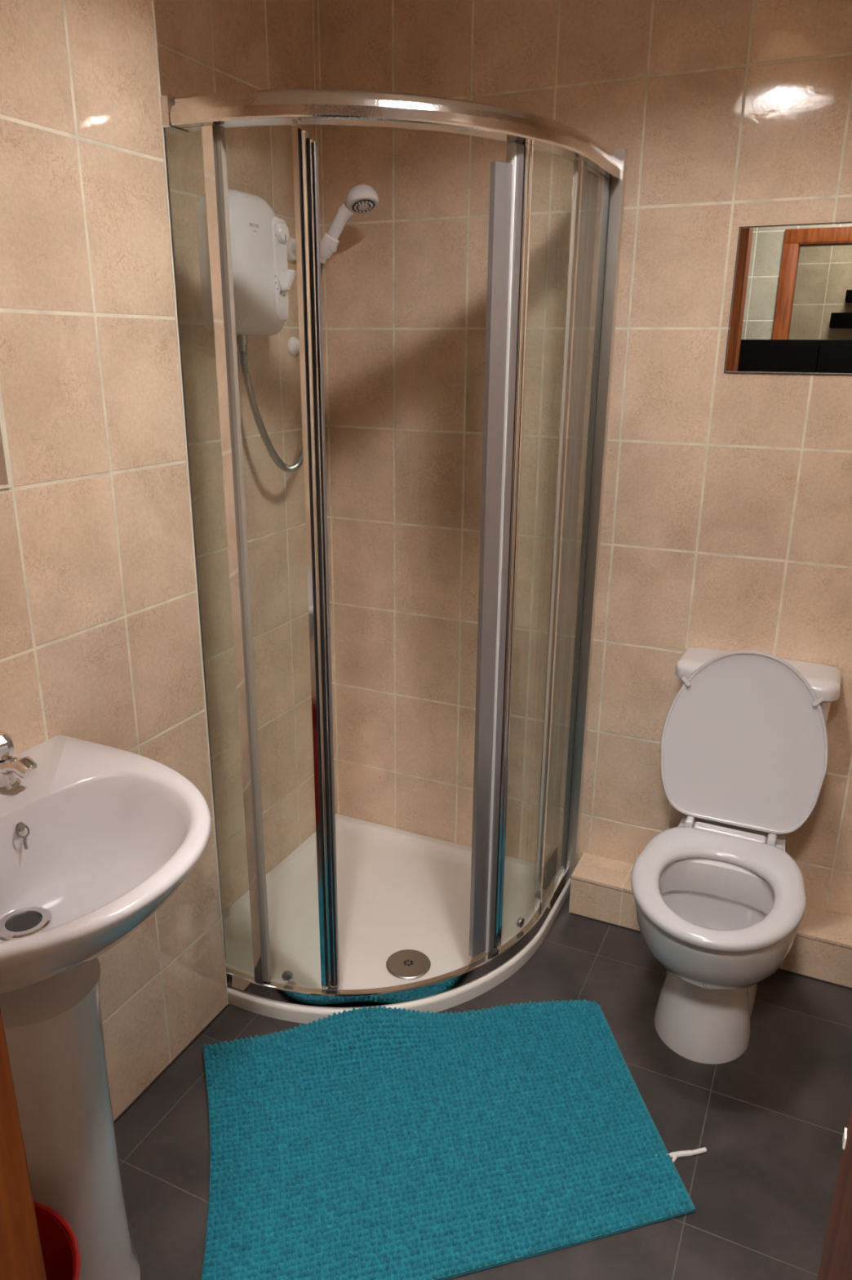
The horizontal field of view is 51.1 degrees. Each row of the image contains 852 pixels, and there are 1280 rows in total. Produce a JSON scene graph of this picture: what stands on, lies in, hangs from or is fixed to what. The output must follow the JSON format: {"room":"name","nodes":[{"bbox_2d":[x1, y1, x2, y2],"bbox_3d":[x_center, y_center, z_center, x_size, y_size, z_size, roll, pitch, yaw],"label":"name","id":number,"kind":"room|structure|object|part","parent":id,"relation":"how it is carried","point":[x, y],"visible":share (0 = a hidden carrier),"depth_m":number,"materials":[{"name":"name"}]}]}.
{"room":"bathroom","nodes":[
{"label":"bathroom","id":0,"kind":"room"},
{"bbox_2d":[0,0,226,1120],"bbox_3d":[-0.767,-0.166,1.220,0.186,2.420,1.124,9,20,24],"label":"wall","id":1,"kind":"structure","parent":0,"point":[100,642],"depth_m":1.45,"materials":[{"name":"beige tile"}]},
{"bbox_2d":[0,406,11,488],"bbox_3d":[-0.708,-0.399,1.035,0.005,0.501,0.463,9,20,24],"label":"wall mirror","id":2,"kind":"object","parent":1,"relation":"attached to","point":[5,480],"visible":1,"depth_m":1.29,"materials":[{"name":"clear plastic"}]},
{"bbox_2d":[0,424,8,485],"bbox_3d":[-0.708,-0.399,1.035,0.005,0.492,0.454,9,20,24],"label":"mirror glass","id":3,"kind":"object","parent":2,"relation":"attached to","point":[3,455],"depth_m":1.29,"materials":[{"name":"beige mirror"}]},
{"bbox_2d":[151,0,228,1004],"bbox_3d":[-0.449,-0.310,1.668,0.010,2.420,0.005,9,20,24],"label":"trim","id":4,"kind":"structure","parent":1,"relation":"attached to","point":[153,1],"depth_m":1.66,"materials":[{"name":"silver plastic"}]},
{"bbox_2d":[113,912,851,1123],"bbox_3d":[-0.051,0.890,1.896,2.185,0.004,0.641,-8,20,-25],"label":"trim","id":5,"kind":"structure","parent":1,"relation":"attached to","point":[572,913],"depth_m":2.00,"materials":[{"name":"tile"}]},
{"bbox_2d":[154,0,336,912],"bbox_3d":[-0.520,-0.443,2.071,0.120,2.420,0.906,9,20,24],"label":"wall","id":6,"kind":"structure","parent":0,"point":[205,46],"depth_m":2.13,"materials":[{"name":"beige tile"}]},
{"bbox_2d":[196,189,296,351],"bbox_3d":[-0.385,-0.803,1.950,0.120,0.323,0.206,9,20,24],"label":"shower","id":7,"kind":"object","parent":6,"relation":"attached to","point":[263,280],"visible":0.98,"depth_m":1.91,"materials":[{"name":"white plastic"}]},
{"bbox_3d":[-0.426,-0.825,1.963,0.030,0.284,0.200,9,20,24],"label":"plate","id":8,"kind":"part","parent":7,"relation":"part of","materials":[{"name":"white plastic"}]},
{"bbox_3d":[-0.328,-0.829,1.995,0.014,0.215,0.056,9,20,24],"label":"control panel","id":9,"kind":"part","parent":7,"relation":"part of","materials":[{"name":"white plastic"}]},
{"bbox_2d":[240,264,323,472],"bbox_3d":[-0.327,-0.639,2.100,0.041,0.482,0.300,10,21,27],"label":"shower hose","id":10,"kind":"object","parent":7,"relation":"attached to","point":[273,455],"visible":0.59,"depth_m":2.04,"materials":[{"name":"silver metal"}]},
{"bbox_3d":[-0.318,-0.807,2.000,0.008,0.044,0.044,9,20,24],"label":"temperature knob","id":11,"kind":"part","parent":7,"relation":"part of","materials":[{"name":"white plastic"}]},
{"bbox_3d":[-0.316,-0.899,1.966,0.014,0.043,0.043,9,20,24],"label":"power knob","id":12,"kind":"part","parent":7,"relation":"part of","materials":[{"name":"white plastic"}]},
{"bbox_3d":[-0.307,-0.806,1.996,0.016,0.049,0.042,9,20,24],"label":"knob lever","id":13,"kind":"part","parent":7,"relation":"part of","materials":[{"name":"white plastic"}]},
{"bbox_2d":[288,336,299,355],"bbox_3d":[-0.304,-0.733,2.221,0.070,0.046,0.048,9,20,24],"label":"knob","id":14,"kind":"object","parent":6,"relation":"attached to","point":[293,343],"visible":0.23,"depth_m":2.22,"materials":[{"name":"white plastic"}]},
{"bbox_2d":[287,232,339,262],"bbox_3d":[-0.271,-0.943,2.138,0.138,0.061,0.056,9,20,24],"label":"holder","id":15,"kind":"object","parent":6,"relation":"attached to","point":[328,245],"visible":0.56,"depth_m":2.12,"materials":[{"name":"white plastic"}]},
{"bbox_2d":[320,183,379,263],"bbox_3d":[-0.187,-0.974,2.087,0.165,0.164,0.076,9,20,24],"label":"handset","id":16,"kind":"object","parent":15,"relation":"in","point":[361,198],"visible":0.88,"depth_m":2.06,"materials":[{"name":"white plastic"}]},
{"bbox_3d":[-0.215,-0.963,2.105,0.103,0.131,0.034,9,20,24],"label":"handle","id":17,"kind":"part","parent":16,"relation":"part of","materials":[{"name":"white plastic"}]},
{"bbox_3d":[-0.144,-1.002,2.054,0.052,0.023,0.053,9,20,24],"label":"spray plate","id":18,"kind":"part","parent":16,"relation":"part of","materials":[{"name":"grey plastic"}]},
{"bbox_2d":[114,891,851,1279],"bbox_3d":[-0.536,1.446,0.386,4.500,0.120,5.120,9,20,24],"label":"floor","id":19,"kind":"structure","parent":0,"point":[771,1121],"depth_m":1.73,"materials":[{"name":"tile"}]},
{"bbox_2d":[33,1200,80,1279],"bbox_3d":[-0.556,0.954,1.117,0.266,0.357,0.266,9,20,24],"label":"waste bin","id":20,"kind":"object","parent":19,"relation":"on","point":[60,1249],"visible":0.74,"depth_m":1.17,"materials":[{"name":"red plastic"}]},
{"bbox_2d":[0,957,141,1279],"bbox_3d":[-0.592,0.752,1.348,0.278,0.598,0.204,9,20,24],"label":"pedestal","id":21,"kind":"object","parent":19,"relation":"on","point":[54,1028],"visible":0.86,"depth_m":1.24,"materials":[{"name":"white ceramic"}]},
{"bbox_2d":[0,730,211,995],"bbox_3d":[-0.514,0.329,1.173,0.447,0.312,0.536,9,20,24],"label":"washbasin","id":22,"kind":"object","parent":21,"relation":"on","point":[95,838],"visible":1,"depth_m":1.27,"materials":[{"name":"white ceramic"}]},
{"bbox_2d":[0,730,37,793],"bbox_3d":[-0.599,0.175,1.275,0.084,0.085,0.048,9,20,24],"label":"tap","id":23,"kind":"object","parent":22,"relation":"on","point":[16,773],"depth_m":1.27,"materials":[{"name":"silver metal"}]},
{"bbox_2d":[222,813,571,1023],"bbox_3d":[-0.103,0.732,2.307,0.770,0.046,0.801,9,20,24],"label":"shower tray","id":24,"kind":"object","parent":19,"relation":"on","point":[403,897],"visible":0.7,"depth_m":2.33,"materials":[{"name":"white ceramic"}]},
{"bbox_2d":[160,88,627,1007],"bbox_3d":[-0.039,-0.102,1.886,1.117,1.802,0.362,-6,19,-20],"label":"shower enclosure","id":25,"kind":"object","parent":24,"relation":"on","point":[511,181],"visible":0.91,"depth_m":1.80,"materials":[{"name":"silver metal"}]},
{"bbox_3d":[-0.363,-0.042,1.742,0.021,1.708,0.026,7,19,19],"label":"edge post","id":26,"kind":"part","parent":25,"relation":"part of","materials":[{"name":"silver metal"}]},
{"bbox_3d":[-0.034,-0.920,1.616,1.112,0.044,0.362,-6,19,-20],"label":"rail","id":27,"kind":"part","parent":25,"relation":"part of","materials":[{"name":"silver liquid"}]},
{"bbox_3d":[-0.048,0.740,2.159,1.097,0.032,0.338,-6,19,-20],"label":"rail","id":28,"kind":"part","parent":25,"relation":"part of","materials":[{"name":"silver metal"}]},
{"bbox_3d":[0.288,-0.116,1.983,0.016,1.708,0.011,9,20,24],"label":"edge post","id":29,"kind":"part","parent":25,"relation":"part of","materials":[{"name":"silver metal"}]},
{"bbox_2d":[201,999,695,1279],"bbox_3d":[0.018,0.920,1.707,0.884,0.062,0.616,-3,19,-12],"label":"bath mat","id":30,"kind":"object","parent":19,"relation":"on","point":[375,1143],"visible":1,"depth_m":1.67,"materials":[{"name":"teal fabric"}]},
{"bbox_2d":[655,1146,706,1162],"bbox_3d":[0.479,0.967,1.665,0.103,0.011,0.027,-2,18,-9],"label":"scrap","id":31,"kind":"object","parent":19,"relation":"on","point":[673,1155],"visible":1,"depth_m":1.67,"materials":[{"name":"white paper"}]},
{"bbox_2d":[568,878,851,987],"bbox_3d":[0.752,0.718,2.277,0.756,0.106,0.122,9,20,24],"label":"ledge","id":32,"kind":"object","parent":19,"relation":"on","point":[814,958],"depth_m":2.17,"materials":[{"name":"beige tile"}]},
{"bbox_2d":[573,878,851,949],"bbox_3d":[0.754,0.666,2.260,0.755,0.004,0.121,9,20,24],"label":"joint","id":33,"kind":"object","parent":32,"relation":"on","point":[573,878],"visible":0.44,"depth_m":2.30,"materials":[{"name":"rubber"}]},
{"bbox_2d":[631,647,841,1064],"bbox_3d":[0.643,0.464,1.917,0.357,0.810,0.686,9,20,24],"label":"toilet","id":34,"kind":"object","parent":19,"relation":"on","point":[720,899],"visible":1,"depth_m":1.94,"materials":[{"name":"white ceramic"}]},
{"bbox_3d":[0.585,0.495,1.794,0.336,0.024,0.408,9,20,24],"label":"seat","id":35,"kind":"part","parent":34,"relation":"part of","materials":[{"name":"white plastic"}]},
{"bbox_3d":[0.707,0.219,1.982,0.353,0.383,0.114,9,20,24],"label":"lid","id":36,"kind":"part","parent":34,"relation":"part of","materials":[{"name":"white plastic"}]},
{"bbox_3d":[0.762,0.077,2.051,0.355,0.044,0.139,9,20,24],"label":"cistern lid","id":37,"kind":"part","parent":34,"relation":"part of","materials":[{"name":"white ceramic"}]},
{"bbox_2d":[314,0,851,916],"bbox_3d":[0.454,-0.470,2.180,1.790,2.420,0.120,9,20,24],"label":"wall","id":38,"kind":"structure","parent":0,"point":[726,516],"depth_m":2.12,"materials":[{"name":"beige tile"}]},
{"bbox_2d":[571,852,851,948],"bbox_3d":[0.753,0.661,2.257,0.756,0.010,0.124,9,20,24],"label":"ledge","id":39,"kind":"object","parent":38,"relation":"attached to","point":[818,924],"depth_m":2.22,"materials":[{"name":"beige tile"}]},
{"bbox_2d":[724,222,851,375],"bbox_3d":[0.849,-0.702,1.838,0.419,0.295,0.005,9,20,24],"label":"wall mirror","id":40,"kind":"object","parent":38,"relation":"attached to","point":[791,313],"visible":1,"depth_m":1.87,"materials":[{"name":"mirror"}]},
{"bbox_3d":[-0.282,0.084,0.470,1.363,2.420,0.100,9,20,24],"label":"wall","id":41,"kind":"structure","parent":0,"visible":0},
{"bbox_2d":[0,1006,851,1279],"bbox_3d":[-0.084,0.264,0.431,0.629,2.105,0.136,9,20,24],"label":"door frame","id":42,"kind":"structure","parent":41,"relation":"attached to","point":[21,1256],"depth_m":0.62,"materials":[{"name":"red wood"}]},
{"bbox_3d":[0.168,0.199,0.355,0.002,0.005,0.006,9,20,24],"label":"strike plate","id":43,"kind":"part","parent":42,"relation":"part of","materials":[{"name":"silver metal"}]}
]}

